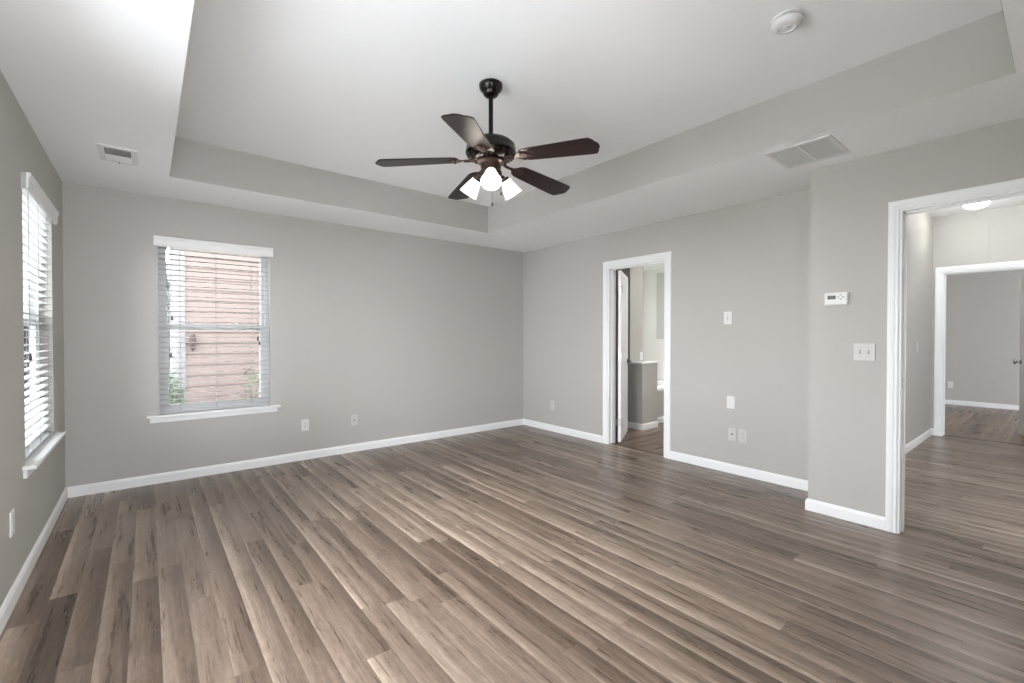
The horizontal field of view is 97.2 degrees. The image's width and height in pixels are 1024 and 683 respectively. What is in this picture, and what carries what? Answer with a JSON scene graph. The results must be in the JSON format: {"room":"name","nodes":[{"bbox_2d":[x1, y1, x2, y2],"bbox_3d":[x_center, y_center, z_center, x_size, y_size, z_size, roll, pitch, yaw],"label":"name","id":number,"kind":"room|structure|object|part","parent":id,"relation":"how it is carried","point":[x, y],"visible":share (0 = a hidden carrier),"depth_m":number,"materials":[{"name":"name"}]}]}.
{"room":"empty bedroom","nodes":[
{"label":"empty bedroom","id":0,"kind":"room"},
{"bbox_2d":[0,70,64,606],"bbox_3d":[-1.823,-0.238,1.346,0.140,2.950,5.650,-1,1,-39],"label":"wall","id":1,"kind":"structure","parent":0,"point":[34,498],"depth_m":2.28,"materials":[{"name":"beige paint"}]},
{"bbox_2d":[9,509,14,537],"bbox_3d":[-2.335,0.848,2.109,0.009,0.116,0.072,-1,1,-39],"label":"wall outlet","id":2,"kind":"object","parent":1,"relation":"attached to","point":[12,513],"visible":1,"depth_m":2.10,"materials":[{"name":"white plastic"}]},
{"bbox_2d":[0,487,67,634],"bbox_3d":[-1.764,1.194,1.411,0.014,0.083,5.370,-1,1,-39],"label":"baseboard","id":3,"kind":"structure","parent":1,"relation":"attached to","point":[12,597],"depth_m":2.36,"materials":[{"name":"white paint"}]},
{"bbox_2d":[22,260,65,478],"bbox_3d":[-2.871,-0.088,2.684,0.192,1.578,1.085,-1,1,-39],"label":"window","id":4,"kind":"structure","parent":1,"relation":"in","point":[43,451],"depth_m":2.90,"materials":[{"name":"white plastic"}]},
{"bbox_3d":[-2.927,-0.471,2.634,0.004,0.690,0.805,-1,1,-39],"label":"pane","id":5,"kind":"part","parent":4,"relation":"part of","materials":[{"name":"clear glass"}]},
{"bbox_3d":[-2.928,-0.468,2.633,0.025,0.756,0.865,-1,1,-39],"label":"sash","id":6,"kind":"part","parent":4,"relation":"part of","materials":[{"name":"white plastic"}]},
{"bbox_3d":[-2.903,0.239,2.661,0.004,0.690,0.797,-1,1,-39],"label":"pane","id":7,"kind":"part","parent":4,"relation":"part of","materials":[{"name":"clear glass"}]},
{"bbox_3d":[-2.903,0.237,2.661,0.028,0.754,0.865,-1,1,-39],"label":"sash","id":8,"kind":"part","parent":4,"relation":"part of","materials":[{"name":"white plastic"}]},
{"bbox_2d":[21,172,58,461],"bbox_3d":[-2.844,-0.125,2.705,0.092,1.513,0.977,-1,1,-39],"label":"window blind","id":9,"kind":"object","parent":4,"relation":"attached to","point":[36,206],"visible":0.7,"depth_m":2.69,"materials":[{"name":"grey plastic"}]},
{"bbox_3d":[-2.617,-0.380,2.445,0.004,0.888,0.002,-1,1,-39],"label":"pull cord","id":10,"kind":"part","parent":9,"relation":"part of","materials":[{"name":"grey plastic"}]},
{"bbox_3d":[-2.672,-0.107,2.463,0.055,1.445,0.002,-1,1,-39],"label":"ladder cord","id":11,"kind":"part","parent":9,"relation":"part of","materials":[{"name":"white fabric"}]},
{"bbox_3d":[-2.852,-0.109,2.686,0.055,1.445,0.002,-1,1,-39],"label":"ladder cord","id":12,"kind":"part","parent":9,"relation":"part of","materials":[{"name":"white fabric"}]},
{"bbox_3d":[-2.858,0.622,2.702,0.050,0.018,0.909,-1,1,-39],"label":"rail","id":13,"kind":"part","parent":9,"relation":"part of","materials":[{"name":"white plastic"}]},
{"bbox_3d":[-3.044,-0.112,2.924,0.055,1.445,0.002,-1,1,-39],"label":"ladder cord","id":14,"kind":"part","parent":9,"relation":"part of","materials":[{"name":"white fabric"}]},
{"bbox_3d":[-2.840,0.645,2.717,0.114,0.020,1.085,-1,1,-39],"label":"sill","id":15,"kind":"part","parent":4,"relation":"part of","materials":[{"name":"white paint"}]},
{"bbox_2d":[62,182,522,486],"bbox_3d":[-0.531,-0.291,5.934,7.640,2.950,0.140,-1,1,-39],"label":"wall","id":16,"kind":"structure","parent":0,"point":[403,334],"depth_m":4.56,"materials":[{"name":"beige paint"}]},
{"bbox_2d":[147,246,280,423],"bbox_3d":[-2.707,-0.103,4.143,1.015,1.581,0.192,-1,1,-39],"label":"window","id":17,"kind":"structure","parent":16,"relation":"in","point":[162,331],"depth_m":4.07,"materials":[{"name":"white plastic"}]},
{"bbox_2d":[153,235,272,413],"bbox_3d":[-2.685,-0.140,4.115,0.907,1.516,0.092,-1,1,-39],"label":"window blind","id":18,"kind":"object","parent":17,"relation":"attached to","point":[163,241],"visible":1,"depth_m":4.08,"materials":[{"name":"grey plastic"}]},
{"bbox_3d":[-2.941,-0.371,3.887,0.002,0.938,0.004,-1,1,-39],"label":"pull cord","id":19,"kind":"part","parent":18,"relation":"part of","materials":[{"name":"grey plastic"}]},
{"bbox_3d":[-2.910,-0.122,3.958,0.002,1.448,0.055,-1,1,-39],"label":"ladder cord","id":20,"kind":"part","parent":18,"relation":"part of","materials":[{"name":"white fabric"}]},
{"bbox_3d":[-2.697,0.609,4.138,0.839,0.018,0.050,-1,1,-39],"label":"rail","id":21,"kind":"part","parent":18,"relation":"part of","materials":[{"name":"white plastic"}]},
{"bbox_3d":[-2.704,-0.124,4.125,0.002,1.448,0.055,-1,1,-39],"label":"ladder cord","id":22,"kind":"part","parent":18,"relation":"part of","materials":[{"name":"white fabric"}]},
{"bbox_3d":[-2.484,-0.126,4.302,0.002,1.448,0.055,-1,1,-39],"label":"ladder cord","id":23,"kind":"part","parent":18,"relation":"part of","materials":[{"name":"white fabric"}]},
{"bbox_3d":[-2.426,-0.446,4.303,0.002,0.798,0.004,-1,1,-39],"label":"pull cord","id":24,"kind":"part","parent":18,"relation":"part of","materials":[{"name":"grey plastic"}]},
{"bbox_3d":[-2.753,-0.485,4.195,0.795,0.758,0.025,-1,1,-39],"label":"sash","id":25,"kind":"part","parent":17,"relation":"part of","materials":[{"name":"white plastic"}]},
{"bbox_3d":[-2.683,0.632,4.121,1.015,0.020,0.114,-1,1,-39],"label":"sill","id":26,"kind":"part","parent":17,"relation":"part of","materials":[{"name":"white paint"}]},
{"bbox_3d":[-2.733,0.222,4.179,0.795,0.756,0.028,-1,1,-39],"label":"sash","id":27,"kind":"part","parent":17,"relation":"part of","materials":[{"name":"white plastic"}]},
{"bbox_2d":[66,419,522,497],"bbox_3d":[-1.643,1.154,4.952,4.655,0.083,0.014,-1,1,-39],"label":"baseboard","id":28,"kind":"structure","parent":16,"relation":"attached to","point":[106,486],"depth_m":4.33,"materials":[{"name":"white paint"}]},
{"bbox_2d":[301,419,308,430],"bbox_3d":[-2.101,0.848,4.581,0.072,0.116,0.009,-1,1,-39],"label":"wall outlet","id":29,"kind":"object","parent":16,"relation":"attached to","point":[305,422],"visible":1,"depth_m":4.58,"materials":[{"name":"white plastic"}]},
{"bbox_2d":[351,415,356,425],"bbox_3d":[-1.710,0.854,4.892,0.072,0.116,0.017,-1,1,-39],"label":"outlet","id":30,"kind":"object","parent":16,"relation":"attached to","point":[353,417],"visible":1,"depth_m":4.89,"materials":[{"name":"plastic"}]},
{"bbox_2d":[0,404,1023,682],"bbox_3d":[3.382,1.260,4.563,12.260,0.120,7.220,-1,1,-39],"label":"floor","id":31,"kind":"structure","parent":0,"point":[520,553],"depth_m":2.37,"materials":[{"name":"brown wood"}]},
{"bbox_2d":[0,0,1023,251],"bbox_3d":[0.041,-1.230,2.842,4.655,0.020,5.370,-1,1,-39],"label":"ceiling","id":32,"kind":"structure","parent":0,"point":[83,74],"depth_m":2.53,"materials":[{"name":"paint"}]},
{"bbox_2d":[96,143,137,165],"bbox_3d":[-2.572,-1.212,2.948,0.195,0.020,0.310,-1,1,-39],"label":"ceiling vent","id":33,"kind":"object","parent":32,"relation":"in","point":[119,155],"visible":1,"depth_m":2.94,"materials":[{"name":"white plastic"}]},
{"bbox_2d":[764,134,850,168],"bbox_3d":[1.910,-1.217,2.917,0.405,0.008,0.365,-1,1,-39],"label":"ceiling vent","id":34,"kind":"object","parent":32,"relation":"in","point":[825,147],"visible":1,"depth_m":2.90,"materials":[{"name":"white plastic"}]},
{"bbox_2d":[175,0,1001,205],"bbox_3d":[-0.136,-1.545,2.694,2.962,0.040,4.100,-1,1,-39],"label":"ceiling","id":35,"kind":"structure","parent":0,"point":[338,86],"depth_m":2.50,"materials":[{"name":"paint"}]},
{"bbox_2d":[375,78,599,205],"bbox_3d":[-0.098,-1.160,2.717,1.242,0.730,1.272,-1,1,-39],"label":"ceiling fan","id":36,"kind":"object","parent":35,"relation":"hanging from","point":[491,151],"visible":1,"depth_m":2.60,"materials":[{"name":"brown wood"}]},
{"bbox_3d":[-0.553,-1.048,2.633,0.473,0.006,0.158,-5,9,-6],"label":"blade","id":37,"kind":"part","parent":36,"relation":"part of","materials":[{"name":"brown wood"}]},
{"bbox_3d":[-0.304,-1.053,3.073,0.158,0.006,0.473,-9,-1,-25],"label":"blade","id":38,"kind":"part","parent":36,"relation":"part of","materials":[{"name":"brown wood"}]},
{"bbox_3d":[-0.211,-1.044,2.260,0.158,0.006,0.473,8,7,11],"label":"blade","id":39,"kind":"part","parent":36,"relation":"part of","materials":[{"name":"brown wood"}]},
{"bbox_3d":[-0.260,-0.927,2.745,0.111,0.130,0.124,-1,1,-39],"label":"lamp shade","id":40,"kind":"part","parent":36,"relation":"part of","materials":[{"name":"white glass"}]},
{"bbox_3d":[-0.243,-1.073,2.667,0.082,0.030,0.022,-5,9,-6],"label":"iron arm","id":41,"kind":"part","parent":36,"relation":"part of","materials":[{"name":"brown metal"}]},
{"bbox_3d":[-0.121,-0.924,2.532,0.115,0.130,0.122,-1,1,-39],"label":"lamp shade","id":42,"kind":"part","parent":36,"relation":"part of","materials":[{"name":"white glass"}]},
{"bbox_3d":[-0.120,-0.938,2.551,0.052,0.070,0.058,-1,1,-39],"label":"bulb","id":43,"kind":"part","parent":36,"relation":"part of","materials":[{"name":"white glass"}]},
{"bbox_3d":[-0.022,-1.073,2.623,0.082,0.030,0.022,6,-4,29],"label":"iron arm","id":44,"kind":"part","parent":36,"relation":"part of","materials":[{"name":"brown metal"}]},
{"bbox_3d":[-0.004,-0.927,2.760,0.127,0.130,0.115,-1,1,-39],"label":"lamp shade","id":45,"kind":"part","parent":36,"relation":"part of","materials":[{"name":"white glass"}]},
{"bbox_3d":[0.192,-1.052,2.972,0.473,0.006,0.158,6,-11,-42],"label":"blade","id":46,"kind":"part","parent":36,"relation":"part of","materials":[{"name":"brown wood"}]},
{"bbox_3d":[0.249,-1.046,2.470,0.473,0.006,0.158,6,-4,29],"label":"blade","id":47,"kind":"part","parent":36,"relation":"part of","materials":[{"name":"brown wood"}]},
{"bbox_2d":[770,8,803,34],"bbox_3d":[1.293,-1.494,2.122,0.138,0.048,0.138,-1,1,-39],"label":"smoke detector","id":48,"kind":"object","parent":35,"relation":"attached to","point":[787,21],"visible":1,"depth_m":2.09,"materials":[{"name":"white plastic"}]},
{"bbox_2d":[169,0,1015,232],"bbox_3d":[-0.136,-1.382,2.696,2.962,0.326,4.100,-1,1,-39],"label":"tray ceiling side","id":49,"kind":"structure","parent":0,"point":[977,52],"depth_m":3.23,"materials":[{"name":"beige paint"}]},
{"bbox_2d":[616,266,642,421],"bbox_3d":[1.379,-0.124,6.683,0.290,2.600,1.100,-1,1,-39],"label":"wall","id":50,"kind":"structure","parent":0,"point":[634,274],"depth_m":6.25,"materials":[{"name":"beige paint"}]},
{"bbox_2d":[630,363,657,423],"bbox_3d":[1.811,0.739,6.206,0.350,0.885,0.200,-1,1,-39],"label":"wall","id":51,"kind":"structure","parent":0,"point":[643,377],"depth_m":6.11,"materials":[{"name":"beige paint"}]},
{"bbox_2d":[629,361,658,363],"bbox_3d":[1.816,0.287,6.195,0.380,0.018,0.215,-1,1,-39],"label":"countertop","id":52,"kind":"structure","parent":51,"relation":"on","point":[637,362],"depth_m":6.10,"materials":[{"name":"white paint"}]},
{"bbox_2d":[643,268,663,379],"bbox_3d":[3.366,-0.304,7.079,0.140,2.950,2.980,-1,1,-39],"label":"wall","id":53,"kind":"structure","parent":0,"point":[653,348],"depth_m":8.05,"materials":[{"name":"white paint"}]},
{"bbox_2d":[656,273,663,338],"bbox_3d":[2.751,-0.618,7.704,0.025,1.155,0.631,-1,1,-39],"label":"wall panel","id":54,"kind":"object","parent":53,"relation":"attached to","point":[660,276],"visible":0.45,"depth_m":7.88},
{"bbox_2d":[643,263,663,270],"bbox_3d":[2.252,-1.273,6.167,2.725,0.030,2.980,-1,1,-39],"label":"ceiling","id":55,"kind":"structure","parent":0,"point":[661,265],"depth_m":7.67,"materials":[{"name":"paint"}]},
{"bbox_2d":[657,390,663,416],"bbox_3d":[2.122,0.939,7.263,1.580,0.460,1.150,-1,1,-39],"label":"wall","id":56,"kind":"structure","parent":0,"point":[660,394],"depth_m":6.55,"materials":[{"name":"beige paint"}]},
{"bbox_2d":[616,416,663,429],"bbox_3d":[2.219,1.138,6.400,3.845,0.083,1.666,0,1,-9],"label":"baseboard","id":57,"kind":"structure","parent":56,"relation":"attached to","point":[638,426],"depth_m":6.13,"materials":[{"name":"white paint"}]},
{"bbox_2d":[657,370,663,390],"bbox_3d":[2.145,0.774,7.281,1.512,0.530,1.141,-1,1,-39],"label":"bathtub","id":58,"kind":"object","parent":56,"relation":"on","point":[660,373],"visible":0.02,"depth_m":7.82,"materials":[{"name":"white ceramic"}]},
{"bbox_2d":[657,379,663,390],"bbox_3d":[2.145,0.854,7.282,1.512,0.370,1.141,-1,1,-39],"label":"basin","id":59,"kind":"object","parent":58,"relation":"in","point":[660,382],"depth_m":7.74,"materials":[{"name":"white ceramic"}]},
{"bbox_2d":[657,370,663,378],"bbox_3d":[2.145,0.588,7.279,1.512,0.157,1.141,-1,1,-39],"label":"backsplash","id":60,"kind":"structure","parent":56,"relation":"attached to","point":[660,373],"depth_m":7.90,"materials":[{"name":"white tile"}]},
{"bbox_2d":[523,189,809,480],"bbox_3d":[1.372,-0.275,5.004,0.120,2.960,3.700,-1,1,-39],"label":"wall","id":61,"kind":"structure","parent":0,"point":[750,260],"depth_m":4.28,"materials":[{"name":"beige paint"}]},
{"bbox_2d":[550,401,554,409],"bbox_3d":[0.533,0.844,5.952,0.009,0.116,0.072,-1,1,-39],"label":"wall outlet","id":62,"kind":"object","parent":61,"relation":"attached to","point":[552,403],"visible":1,"depth_m":5.95,"materials":[{"name":"plastic"}]},
{"bbox_2d":[618,271,631,441],"bbox_3d":[1.380,0.172,5.600,0.165,2.008,0.710,0,1,21],"label":"door","id":63,"kind":"structure","parent":61,"relation":"in","point":[623,360],"depth_m":5.40,"materials":[{"name":"white paint"}]},
{"bbox_2d":[603,251,671,458],"bbox_3d":[1.394,0.137,4.981,0.156,2.117,0.878,-1,1,-39],"label":"trim","id":64,"kind":"structure","parent":61,"relation":"attached to","point":[667,256],"depth_m":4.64,"materials":[{"name":"white paint"}]},
{"bbox_2d":[611,443,663,455],"bbox_3d":[1.394,1.192,4.993,0.040,0.006,0.714,-1,1,-39],"label":"trim","id":65,"kind":"structure","parent":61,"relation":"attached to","point":[611,443],"depth_m":4.97,"materials":[{"name":"brown"}]},
{"bbox_2d":[523,419,807,490],"bbox_3d":[1.320,1.154,4.978,0.014,0.083,3.700,-1,1,-39],"label":"baseboard","id":66,"kind":"structure","parent":61,"relation":"attached to","point":[801,484],"depth_m":4.24,"materials":[{"name":"white paint"}]},
{"bbox_2d":[724,311,731,323],"bbox_3d":[1.979,-0.216,4.144,0.018,0.116,0.072,-1,1,-39],"label":"light switch","id":67,"kind":"object","parent":61,"relation":"attached to","point":[727,315],"visible":1,"depth_m":4.14,"materials":[{"name":"white plastic"}]},
{"bbox_2d":[727,396,734,408],"bbox_3d":[2.003,0.557,4.132,0.006,0.116,0.072,-1,1,-39],"label":"blank wall plate","id":68,"kind":"object","parent":61,"relation":"attached to","point":[730,399],"visible":1,"depth_m":4.12,"materials":[{"name":"white plastic"}]},
{"bbox_2d":[728,427,736,440],"bbox_3d":[2.009,0.845,4.120,0.017,0.116,0.072,-1,1,-39],"label":"outlet","id":69,"kind":"object","parent":61,"relation":"attached to","point":[731,431],"visible":1,"depth_m":4.12,"materials":[{"name":"plastic"}]},
{"bbox_2d":[739,429,746,442],"bbox_3d":[2.071,0.848,4.050,0.009,0.116,0.072,-1,1,-39],"label":"wall outlet","id":70,"kind":"object","parent":61,"relation":"attached to","point":[742,433],"visible":1,"depth_m":4.04,"materials":[{"name":"plastic"}]},
{"bbox_2d":[808,168,932,500],"bbox_3d":[3.739,-0.274,4.489,4.056,2.950,0.076,-1,1,-39],"label":"wall","id":71,"kind":"structure","parent":0,"point":[919,225],"depth_m":4.94,"materials":[{"name":"beige paint"}]},
{"bbox_2d":[805,428,932,529],"bbox_3d":[4.454,1.169,3.611,4.070,0.083,2.394,-1,1,-39],"label":"baseboard","id":72,"kind":"structure","parent":71,"relation":"attached to","point":[871,520],"depth_m":3.11,"materials":[{"name":"white paint"}]},
{"bbox_2d":[820,117,1023,516],"bbox_3d":[2.734,-0.248,2.603,0.120,2.960,1.594,-1,1,-39],"label":"wall","id":73,"kind":"structure","parent":0,"point":[857,193],"depth_m":2.99,"materials":[{"name":"beige paint"}]},
{"bbox_2d":[825,292,849,305],"bbox_3d":[2.231,-0.292,3.103,0.032,0.092,0.144,-1,1,-39],"label":"thermostat","id":74,"kind":"object","parent":73,"relation":"attached to","point":[837,298],"visible":1,"depth_m":3.09,"materials":[{"name":"white plastic"}]},
{"bbox_2d":[854,343,874,360],"bbox_3d":[2.334,0.070,2.991,0.018,0.116,0.116,-1,1,-39],"label":"light switch","id":75,"kind":"object","parent":73,"relation":"attached to","point":[862,351],"visible":1,"depth_m":2.99,"materials":[{"name":"plastic"}]},
{"bbox_2d":[885,178,1023,532],"bbox_3d":[2.781,0.165,2.549,0.156,2.117,1.031,-1,1,-39],"label":"trim","id":76,"kind":"structure","parent":73,"relation":"attached to","point":[894,207],"depth_m":2.87,"materials":[{"name":"white paint"}]},
{"bbox_2d":[927,196,1023,217],"bbox_3d":[4.557,-1.559,3.606,3.996,0.030,2.304,-1,1,-39],"label":"ceiling","id":77,"kind":"structure","parent":0,"point":[1014,201],"depth_m":5.30,"materials":[{"name":"paint"}]},
{"bbox_2d":[963,201,989,208],"bbox_3d":[5.126,-1.513,4.984,0.230,0.093,0.230,-1,1,-39],"label":"ceiling light","id":78,"kind":"object","parent":77,"relation":"attached to","point":[978,205],"visible":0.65,"depth_m":4.94,"materials":[{"name":"white glass"}]},
{"bbox_2d":[931,204,1023,427],"bbox_3d":[5.641,-0.280,5.459,0.120,2.960,3.800,-1,1,-39],"label":"wall","id":79,"kind":"structure","parent":0,"point":[958,239],"depth_m":5.43,"materials":[{"name":"beige paint"}]},
{"bbox_2d":[933,260,1023,435],"bbox_3d":[5.702,0.132,5.388,0.156,2.117,0.953,-1,1,-39],"label":"trim","id":80,"kind":"structure","parent":79,"relation":"attached to","point":[938,271],"depth_m":5.68,"materials":[{"name":"white paint"}]},
{"bbox_2d":[943,435,1023,445],"bbox_3d":[5.702,1.188,5.399,0.040,0.006,0.789,-1,1,-39],"label":"trim","id":81,"kind":"structure","parent":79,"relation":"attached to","point":[943,435],"depth_m":5.41,"materials":[{"name":"brown"}]},
{"bbox_2d":[988,209,989,262],"bbox_3d":[5.646,-1.246,5.340,0.006,0.636,0.012,-1,1,-39],"label":"trim","id":82,"kind":"structure","parent":79,"relation":"attached to","point":[989,209],"depth_m":5.34,"materials":[{"name":"beige paint"}]},
{"bbox_2d":[1013,275,1023,435],"bbox_3d":[6.249,0.174,5.427,0.175,2.008,0.795,0,1,37],"label":"door","id":83,"kind":"structure","parent":79,"relation":"in","point":[1021,361],"depth_m":5.68,"materials":[{"name":"white paint"}]},
{"bbox_3d":[6.407,0.257,5.725,0.070,0.064,0.064,0,1,37],"label":"handle","id":84,"kind":"part","parent":83,"relation":"part of","materials":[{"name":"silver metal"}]},
{"bbox_2d":[945,269,1023,404],"bbox_3d":[8.863,-0.308,7.421,0.120,2.950,4.800,-1,1,-39],"label":"wall","id":85,"kind":"structure","parent":0,"point":[983,308],"depth_m":7.98,"materials":[{"name":"beige paint"}]},
{"bbox_2d":[948,381,952,387],"bbox_3d":[8.073,0.795,8.308,0.009,0.116,0.072,-1,1,-39],"label":"wall outlet","id":86,"kind":"object","parent":85,"relation":"attached to","point":[950,384],"visible":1,"depth_m":8.31,"materials":[{"name":"white plastic"}]},
{"bbox_2d":[945,399,1018,409],"bbox_3d":[8.811,1.126,7.396,0.014,0.083,4.800,-1,1,-39],"label":"baseboard","id":87,"kind":"structure","parent":85,"relation":"attached to","point":[953,402],"depth_m":7.99,"materials":[{"name":"white paint"}]},
{"label":"outside","id":88,"kind":"structure","parent":0,"visible":0},
{"bbox_3d":[-20.442,1.514,25.298,80.000,0.200,54.980,-1,1,-39],"label":"lawn","id":89,"kind":"structure","parent":88,"visible":0},
{"bbox_2d":[166,262,169,372],"bbox_3d":[-17.415,-1.280,22.556,3.900,5.450,7.800,-1,1,-39],"label":"house","id":90,"kind":"structure","parent":89,"relation":"on","point":[167,267],"depth_m":19.91,"materials":[{"name":"grey"}]},
{"bbox_2d":[166,247,169,313],"bbox_3d":[-10.252,-1.327,11.628,3.317,5.800,3.008,-1,1,-39],"label":"tree","id":91,"kind":"object","parent":89,"relation":"on","point":[167,283],"visible":0.02,"depth_m":12.22,"materials":[{"name":"green plant"}]},
{"bbox_2d":[169,371,185,403],"bbox_3d":[-4.535,1.003,5.931,0.441,1.265,0.452,-1,1,-39],"label":"shrub","id":92,"kind":"object","parent":89,"relation":"on","point":[174,391],"visible":0.12,"depth_m":5.93,"materials":[{"name":"green plant"}]},
{"bbox_2d":[169,248,259,403],"bbox_3d":[-5.113,-2.088,10.117,5.200,7.350,7.000,-1,1,-39],"label":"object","id":93,"kind":"structure","parent":89,"relation":"on","point":[247,339],"depth_m":6.87,"materials":[{"name":"pink"}]},
{"bbox_2d":[189,334,195,350],"bbox_3d":[-4.713,0.016,6.655,0.080,0.250,0.095,-1,1,-39],"label":"wall lamp","id":94,"kind":"object","parent":93,"relation":"attached to","point":[190,335],"depth_m":6.63,"materials":[{"name":"white metal"}]},
{"bbox_2d":[237,367,259,398],"bbox_3d":[-3.791,0.999,6.595,0.341,1.257,0.318,0,1,-5],"label":"sapling","id":95,"kind":"object","parent":89,"relation":"on","point":[256,396],"visible":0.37,"depth_m":6.53,"materials":[{"name":"green plant"}]}
]}

